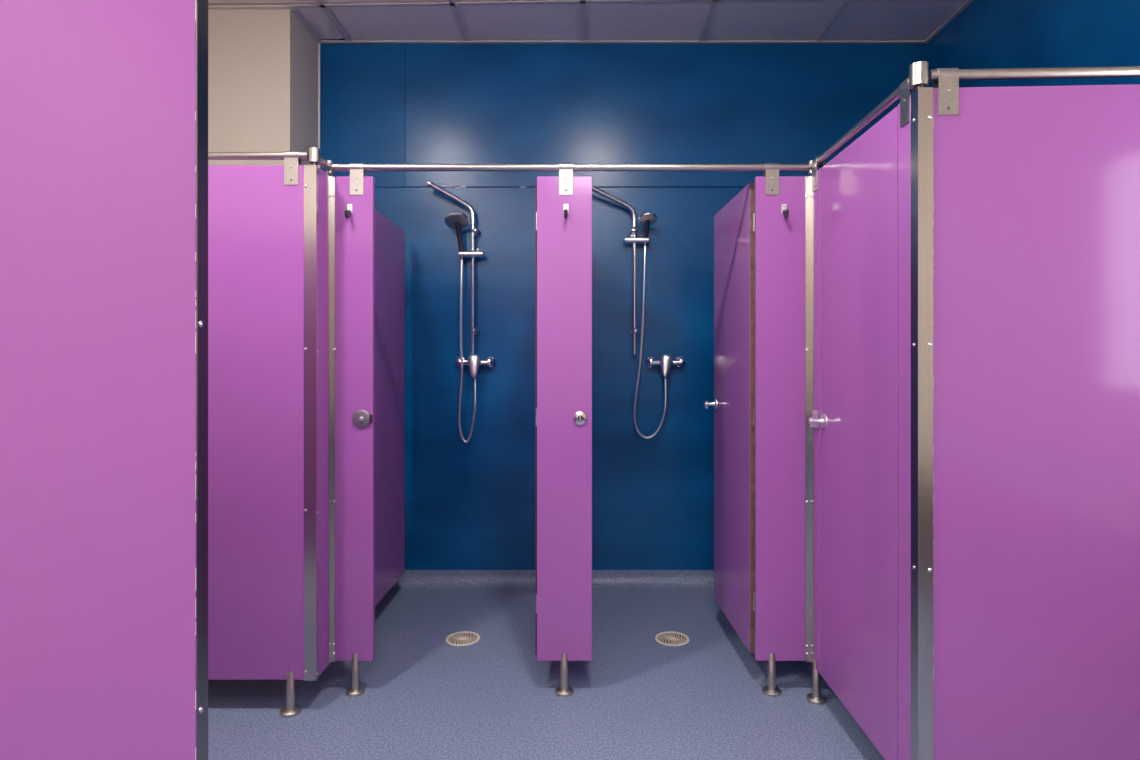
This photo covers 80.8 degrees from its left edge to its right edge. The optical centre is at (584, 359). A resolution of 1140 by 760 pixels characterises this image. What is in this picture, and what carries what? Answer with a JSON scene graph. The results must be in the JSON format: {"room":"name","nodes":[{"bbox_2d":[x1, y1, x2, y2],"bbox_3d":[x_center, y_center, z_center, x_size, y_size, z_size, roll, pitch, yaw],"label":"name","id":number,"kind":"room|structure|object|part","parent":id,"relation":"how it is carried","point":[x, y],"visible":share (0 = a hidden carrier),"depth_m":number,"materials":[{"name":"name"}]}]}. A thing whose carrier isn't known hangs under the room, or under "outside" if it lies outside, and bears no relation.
{"room":"communal shower room","nodes":[
{"label":"communal shower room","id":0,"kind":"room"},
{"bbox_2d":[208,9,317,164],"bbox_3d":[-1.657,-0.321,3.274,0.585,2.950,0.348,0,0,0],"label":"wall pier","id":1,"kind":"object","parent":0,"point":[263,63],"depth_m":3.10,"materials":[{"name":"beige paint"}]},
{"bbox_2d":[208,590,883,759],"bbox_3d":[-0.098,1.184,0.843,3.904,0.060,5.386,0,0,0],"label":"floor","id":2,"kind":"structure","parent":0,"point":[425,697],"depth_m":2.31,"materials":[{"name":"plastic"}]},
{"bbox_2d":[0,0,207,759],"bbox_3d":[-1.236,0.259,0.919,1.429,1.790,0.065,0,0,0],"label":"partition panel","id":3,"kind":"object","parent":2,"relation":"on","point":[104,103],"visible":1,"depth_m":0.91,"materials":[{"name":"purple laminate"}]},
{"bbox_2d":[208,151,303,717],"bbox_3d":[-1.415,0.235,2.192,1.070,1.839,0.065,0,0,0],"label":"partition panel","id":4,"kind":"object","parent":2,"relation":"on","point":[256,212],"visible":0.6,"depth_m":2.19,"materials":[{"name":"purple laminate"}]},
{"bbox_2d":[208,152,308,159],"bbox_3d":[-1.429,-0.669,2.197,1.043,0.027,0.027,0,0,0],"label":"rail","id":5,"kind":"object","parent":4,"relation":"attached to","point":[211,155],"visible":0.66,"depth_m":2.19,"materials":[{"name":"metal"}]},
{"bbox_2d":[304,165,318,680],"bbox_3d":[-0.893,0.205,2.187,0.046,1.682,0.017,0,0,-22],"label":"post","id":6,"kind":"object","parent":4,"relation":"attached to","point":[311,351],"visible":1,"depth_m":2.19,"materials":[{"name":"metal"}]},
{"bbox_2d":[309,147,320,165],"bbox_3d":[-0.886,-0.665,2.197,0.037,0.058,0.037,0,0,0],"label":"connector","id":7,"kind":"object","parent":4,"relation":"on","point":[314,153],"visible":1,"depth_m":2.18,"materials":[{"name":"metal"}]},
{"bbox_2d":[335,163,374,696],"bbox_3d":[-0.806,0.235,2.317,0.143,1.839,0.080,0,0,0],"label":"panel","id":8,"kind":"object","parent":2,"relation":"on","point":[354,193],"visible":0.99,"depth_m":2.32,"materials":[{"name":"purple laminate"}]},
{"bbox_2d":[328,174,334,665],"bbox_3d":[-0.871,0.204,2.304,0.013,1.680,0.032,0,0,0],"label":"post","id":9,"kind":"object","parent":8,"relation":"attached to","point":[331,179],"visible":1,"depth_m":2.31,"materials":[{"name":"metal"}]},
{"bbox_2d":[318,167,327,675],"bbox_3d":[-0.888,0.204,2.263,0.020,1.680,0.110,0,0,0],"label":"partition panel","id":10,"kind":"object","parent":9,"relation":"attached to","point":[322,176],"visible":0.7,"depth_m":2.24,"materials":[{"name":"purple laminate"}]},
{"bbox_2d":[319,156,331,169],"bbox_3d":[-0.888,-0.669,2.267,0.027,0.027,0.102,0,0,0],"label":"rail","id":11,"kind":"object","parent":10,"relation":"attached to","point":[325,164],"visible":0.61,"depth_m":2.27,"materials":[{"name":"metal"}]},
{"bbox_3d":[-0.814,-0.501,2.300,0.015,0.034,0.045,0,0,0],"label":"hook arm","id":12,"kind":"part","parent":8,"relation":"part of","materials":[{"name":"metal"}]},
{"bbox_3d":[-0.773,0.203,2.316,0.063,0.063,0.008,0,0,0],"label":"lock plate","id":13,"kind":"part","parent":8,"relation":"part of","materials":[{"name":"silver metal"}]},
{"bbox_2d":[332,164,808,171],"bbox_3d":[-0.050,-0.669,2.330,1.653,0.027,0.027,0,0,0],"label":"rail","id":14,"kind":"object","parent":8,"relation":"attached to","point":[335,167],"visible":0.96,"depth_m":2.32,"materials":[{"name":"metal"}]},
{"bbox_2d":[326,160,332,174],"bbox_3d":[-0.888,-0.664,2.330,0.024,0.057,0.024,0,0,0],"label":"connector","id":15,"kind":"object","parent":14,"relation":"attached to","point":[330,172],"visible":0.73,"depth_m":2.32,"materials":[{"name":"metal"}]},
{"bbox_2d":[808,160,812,174],"bbox_3d":[0.789,-0.664,2.330,0.024,0.057,0.024,0,0,0],"label":"connector","id":16,"kind":"object","parent":14,"relation":"attached to","point":[810,161],"visible":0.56,"depth_m":2.32,"materials":[{"name":"metal"}]},
{"bbox_2d":[446,631,479,645],"bbox_3d":[-0.505,1.152,2.772,0.140,0.004,0.140,0,0,0],"label":"floor drain","id":17,"kind":"object","parent":2,"relation":"on","point":[464,638],"visible":1,"depth_m":2.77,"materials":[{"name":"beige plastic"}]},
{"bbox_2d":[537,163,591,696],"bbox_3d":[-0.071,0.235,2.317,0.191,1.839,0.080,0,0,0],"label":"panel","id":18,"kind":"object","parent":2,"relation":"on","point":[564,201],"visible":1,"depth_m":2.32,"materials":[{"name":"purple laminate"}]},
{"bbox_2d":[535,181,536,654],"bbox_3d":[-0.166,0.204,2.622,0.018,1.667,0.564,0,0,0],"label":"door","id":19,"kind":"structure","parent":18,"relation":"attached to","point":[536,181],"depth_m":2.36,"materials":[{"name":"purple laminate"}]},
{"bbox_3d":[-0.066,-0.501,2.300,0.015,0.034,0.045,0,0,0],"label":"hook arm","id":20,"kind":"part","parent":18,"relation":"part of","materials":[{"name":"metal"}]},
{"bbox_3d":[-0.017,0.201,2.316,0.050,0.050,0.008,0,0,0],"label":"lock plate","id":21,"kind":"part","parent":18,"relation":"part of","materials":[{"name":"silver metal"}]},
{"bbox_2d":[655,631,688,645],"bbox_3d":[0.361,1.152,2.772,0.140,0.004,0.140,0,0,0],"label":"floor drain","id":22,"kind":"object","parent":2,"relation":"on","point":[670,638],"visible":1,"depth_m":2.77,"materials":[{"name":"beige plastic"}]},
{"bbox_2d":[755,163,804,696],"bbox_3d":[0.685,0.235,2.317,0.186,1.839,0.080,0,0,0],"label":"panel","id":23,"kind":"object","parent":2,"relation":"on","point":[779,200],"visible":0.99,"depth_m":2.32,"materials":[{"name":"purple laminate"}]},
{"bbox_2d":[704,183,754,652],"bbox_3d":[0.558,0.204,2.629,0.070,1.667,0.580,0,0,-2],"label":"door","id":24,"kind":"structure","parent":23,"relation":"attached to","point":[734,224],"depth_m":2.58,"materials":[{"name":"purple laminate"}]},
{"bbox_3d":[0.538,0.189,2.883,0.050,0.048,0.048,0,0,-2],"label":"lock knob","id":25,"kind":"part","parent":24,"relation":"part of","materials":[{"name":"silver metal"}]},
{"bbox_3d":[0.689,-0.501,2.300,0.015,0.034,0.045,0,0,0],"label":"hook arm","id":26,"kind":"part","parent":23,"relation":"part of","materials":[{"name":"metal"}]},
{"bbox_2d":[805,175,813,665],"bbox_3d":[0.770,0.204,2.298,0.016,1.680,0.044,0,0,0],"label":"post","id":27,"kind":"object","parent":23,"relation":"attached to","point":[809,195],"visible":0.98,"depth_m":2.32,"materials":[{"name":"metal"}]},
{"bbox_2d":[806,156,826,704],"bbox_3d":[0.785,0.235,2.271,0.065,1.839,0.096,0,0,0],"label":"partition panel","id":28,"kind":"object","parent":2,"relation":"on","point":[816,698],"visible":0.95,"depth_m":2.25,"materials":[{"name":"purple laminate"}]},
{"bbox_2d":[809,80,910,169],"bbox_3d":[0.789,-0.669,1.958,0.027,0.027,0.720,0,0,0],"label":"rail","id":29,"kind":"object","parent":28,"relation":"attached to","point":[894,97],"visible":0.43,"depth_m":1.90,"materials":[{"name":"metal"}]},
{"bbox_2d":[933,68,1139,759],"bbox_3d":[1.256,0.235,1.550,0.954,1.839,0.065,0,0,3],"label":"partition panel","id":30,"kind":"object","parent":2,"relation":"on","point":[1036,189],"visible":0.98,"depth_m":1.55,"materials":[{"name":"purple laminate"}]},
{"bbox_2d":[911,87,932,759],"bbox_3d":[0.793,0.204,1.578,0.039,1.680,0.038,0,0,0],"label":"post","id":31,"kind":"object","parent":30,"relation":"attached to","point":[921,97],"visible":1,"depth_m":1.56,"materials":[{"name":"metal"}]},
{"bbox_2d":[898,77,913,759],"bbox_3d":[0.789,0.179,1.628,0.031,1.727,0.080,0,0,0],"label":"partition panel","id":32,"kind":"object","parent":31,"relation":"attached to","point":[904,107],"visible":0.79,"depth_m":1.63,"materials":[{"name":"purple laminate"}]},
{"bbox_2d":[808,106,897,759],"bbox_3d":[0.768,0.203,1.941,0.071,1.674,0.551,0,0,-1],"label":"door","id":33,"kind":"structure","parent":32,"relation":"attached to","point":[858,421],"depth_m":1.89,"materials":[{"name":"purple laminate"}]},
{"bbox_3d":[0.753,0.199,2.178,0.050,0.048,0.048,0,0,0],"label":"lock knob","id":34,"kind":"part","parent":33,"relation":"part of","materials":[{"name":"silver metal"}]},
{"bbox_2d":[909,61,928,89],"bbox_3d":[0.786,-0.666,1.577,0.041,0.060,0.041,0,0,0],"label":"connector","id":35,"kind":"object","parent":31,"relation":"attached to","point":[918,71],"visible":0.91,"depth_m":1.56,"materials":[{"name":"metal"}]},
{"bbox_2d":[929,66,1139,81],"bbox_3d":[1.271,-0.669,1.555,0.924,0.027,0.028,0,0,3],"label":"rail","id":36,"kind":"object","parent":30,"relation":"attached to","point":[1105,71],"visible":0.82,"depth_m":1.55,"materials":[{"name":"metal"}]},
{"bbox_2d":[208,0,966,39],"bbox_3d":[-0.098,-1.756,0.843,3.904,0.241,5.386,0,0,0],"label":"ceiling","id":37,"kind":"structure","parent":0,"point":[861,19],"depth_m":3.24,"materials":[{"name":"paint"}]},
{"bbox_2d":[316,0,350,40],"bbox_3d":[-1.205,-1.626,0.843,0.024,0.004,5.185,0,0,0],"label":"trim","id":38,"kind":"structure","parent":37,"relation":"attached to","point":[321,4],"depth_m":3.21,"materials":[{"name":"metal"}]},
{"bbox_2d":[816,0,850,40],"bbox_3d":[1.190,-1.626,0.843,0.024,0.004,5.185,0,0,0],"label":"trim","id":39,"kind":"structure","parent":37,"relation":"attached to","point":[846,2],"depth_m":3.20,"materials":[{"name":"metal"}]},
{"bbox_2d":[320,38,926,569],"bbox_3d":[-0.098,-0.291,3.486,3.904,3.010,0.101,0,0,0],"label":"wall","id":40,"kind":"structure","parent":0,"point":[470,505],"depth_m":3.44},
{"bbox_2d":[318,43,319,167],"bbox_3d":[-1.361,-0.274,3.433,0.008,2.696,0.006,0,0,0],"label":"trim","id":41,"kind":"structure","parent":40,"relation":"attached to","point":[318,43],"depth_m":3.43,"materials":[{"name":"white paint"}]},
{"bbox_2d":[375,210,404,605],"bbox_3d":[-0.920,0.203,2.888,0.072,1.678,1.096,0,0,0],"label":"partition panel","id":42,"kind":"object","parent":40,"relation":"attached to","point":[389,237],"visible":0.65,"depth_m":3.03,"materials":[{"name":"purple laminate"}]},
{"bbox_2d":[427,181,484,354],"bbox_3d":[-0.652,-0.460,3.392,0.290,0.880,0.076,0,0,-4],"label":"shower riser","id":43,"kind":"object","parent":40,"relation":"attached to","point":[475,231],"visible":1,"depth_m":3.38,"materials":[{"name":"silver metal"}]},
{"bbox_3d":[-0.672,-0.788,3.375,0.239,0.219,0.027,0,0,-8],"label":"overhead arm","id":44,"kind":"part","parent":43,"relation":"part of","materials":[{"name":"silver metal"}]},
{"bbox_2d":[444,212,476,442],"bbox_3d":[-0.622,-0.154,3.336,0.152,1.147,0.120,0,0,0],"label":"shower","id":45,"kind":"object","parent":43,"relation":"attached to","point":[457,221],"visible":0.99,"depth_m":3.36,"materials":[{"name":"silver metal"}]},
{"bbox_3d":[-0.631,-0.600,3.358,0.027,0.191,0.071,0,0,18],"label":"handle","id":46,"kind":"part","parent":45,"relation":"part of","materials":[{"name":"metal"}]},
{"bbox_2d":[448,0,468,40],"bbox_3d":[-0.605,-1.626,0.843,0.024,0.004,5.185,0,0,0],"label":"trim","id":47,"kind":"structure","parent":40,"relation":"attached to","point":[454,8],"depth_m":3.21,"materials":[{"name":"metal"}]},
{"bbox_2d":[455,354,495,377],"bbox_3d":[-0.560,0.030,3.385,0.208,0.116,0.102,0,0,0],"label":"shower mixer","id":48,"kind":"object","parent":40,"relation":"attached to","point":[473,362],"visible":0.97,"depth_m":3.37,"materials":[{"name":"silver metal"}]},
{"bbox_3d":[-0.556,0.030,3.353,0.058,0.116,0.039,0,0,0],"label":"lever","id":49,"kind":"part","parent":48,"relation":"part of","materials":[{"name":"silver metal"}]},
{"bbox_2d":[390,570,713,589],"bbox_3d":[0.195,1.115,3.400,3.119,0.077,0.072,0,0,0],"label":"trim","id":50,"kind":"structure","parent":40,"relation":"attached to","point":[410,579],"depth_m":3.42,"materials":[{"name":"plastic"}]},
{"bbox_2d":[580,0,584,40],"bbox_3d":[-0.010,-1.626,0.843,0.024,0.004,5.185,0,0,0],"label":"trim","id":51,"kind":"structure","parent":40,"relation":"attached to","point":[582,6],"depth_m":3.21,"materials":[{"name":"metal"}]},
{"bbox_2d":[592,185,650,354],"bbox_3d":[0.172,-0.453,3.393,0.317,0.856,0.078,0,0,-4],"label":"shower riser","id":52,"kind":"object","parent":40,"relation":"attached to","point":[633,239],"visible":0.98,"depth_m":3.38,"materials":[{"name":"silver metal"}]},
{"bbox_3d":[0.142,-0.773,3.375,0.247,0.211,0.026,0,0,-8],"label":"overhead arm","id":53,"kind":"part","parent":52,"relation":"part of","materials":[{"name":"silver metal"}]},
{"bbox_2d":[633,212,666,438],"bbox_3d":[0.328,-0.167,3.341,0.171,1.128,0.112,0,0,0],"label":"shower","id":54,"kind":"object","parent":52,"relation":"attached to","point":[647,218],"visible":0.99,"depth_m":3.36,"materials":[{"name":"silver metal"}]},
{"bbox_3d":[0.310,-0.644,3.356,0.027,0.138,0.071,0,0,-8],"label":"handle","id":55,"kind":"part","parent":54,"relation":"part of","materials":[{"name":"metal"}]},
{"bbox_2d":[645,354,685,376],"bbox_3d":[0.412,0.030,3.385,0.208,0.116,0.102,0,0,0],"label":"shower mixer","id":56,"kind":"object","parent":40,"relation":"attached to","point":[666,362],"visible":1,"depth_m":3.38,"materials":[{"name":"silver metal"}]},
{"bbox_3d":[0.408,0.030,3.353,0.059,0.116,0.039,0,0,0],"label":"lever","id":57,"kind":"part","parent":56,"relation":"part of","materials":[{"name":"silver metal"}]},
{"bbox_2d":[698,0,717,40],"bbox_3d":[0.590,-1.626,0.843,0.024,0.004,5.185,0,0,0],"label":"trim","id":58,"kind":"structure","parent":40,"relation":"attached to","point":[713,5],"depth_m":3.21,"materials":[{"name":"metal"}]},
{"bbox_2d":[927,0,1139,87],"bbox_3d":[1.804,-0.321,2.568,0.100,2.950,1.936,0,0,0],"label":"wall","id":59,"kind":"structure","parent":0,"point":[987,34],"depth_m":2.57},
{"bbox_2d":[237,0,806,7],"bbox_3d":[-0.098,-1.626,3.046,3.706,0.004,0.024,0,0,2],"label":"trim","id":60,"kind":"structure","parent":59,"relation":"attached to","point":[563,1],"depth_m":3.05,"materials":[{"name":"metal"}]},
{"bbox_2d":[208,0,973,43],"bbox_3d":[-0.098,-1.625,0.843,3.704,0.007,5.186,0,0,0],"label":"trim","id":61,"kind":"structure","parent":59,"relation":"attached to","point":[295,12],"depth_m":3.41,"materials":[{"name":"metal"}]}
]}

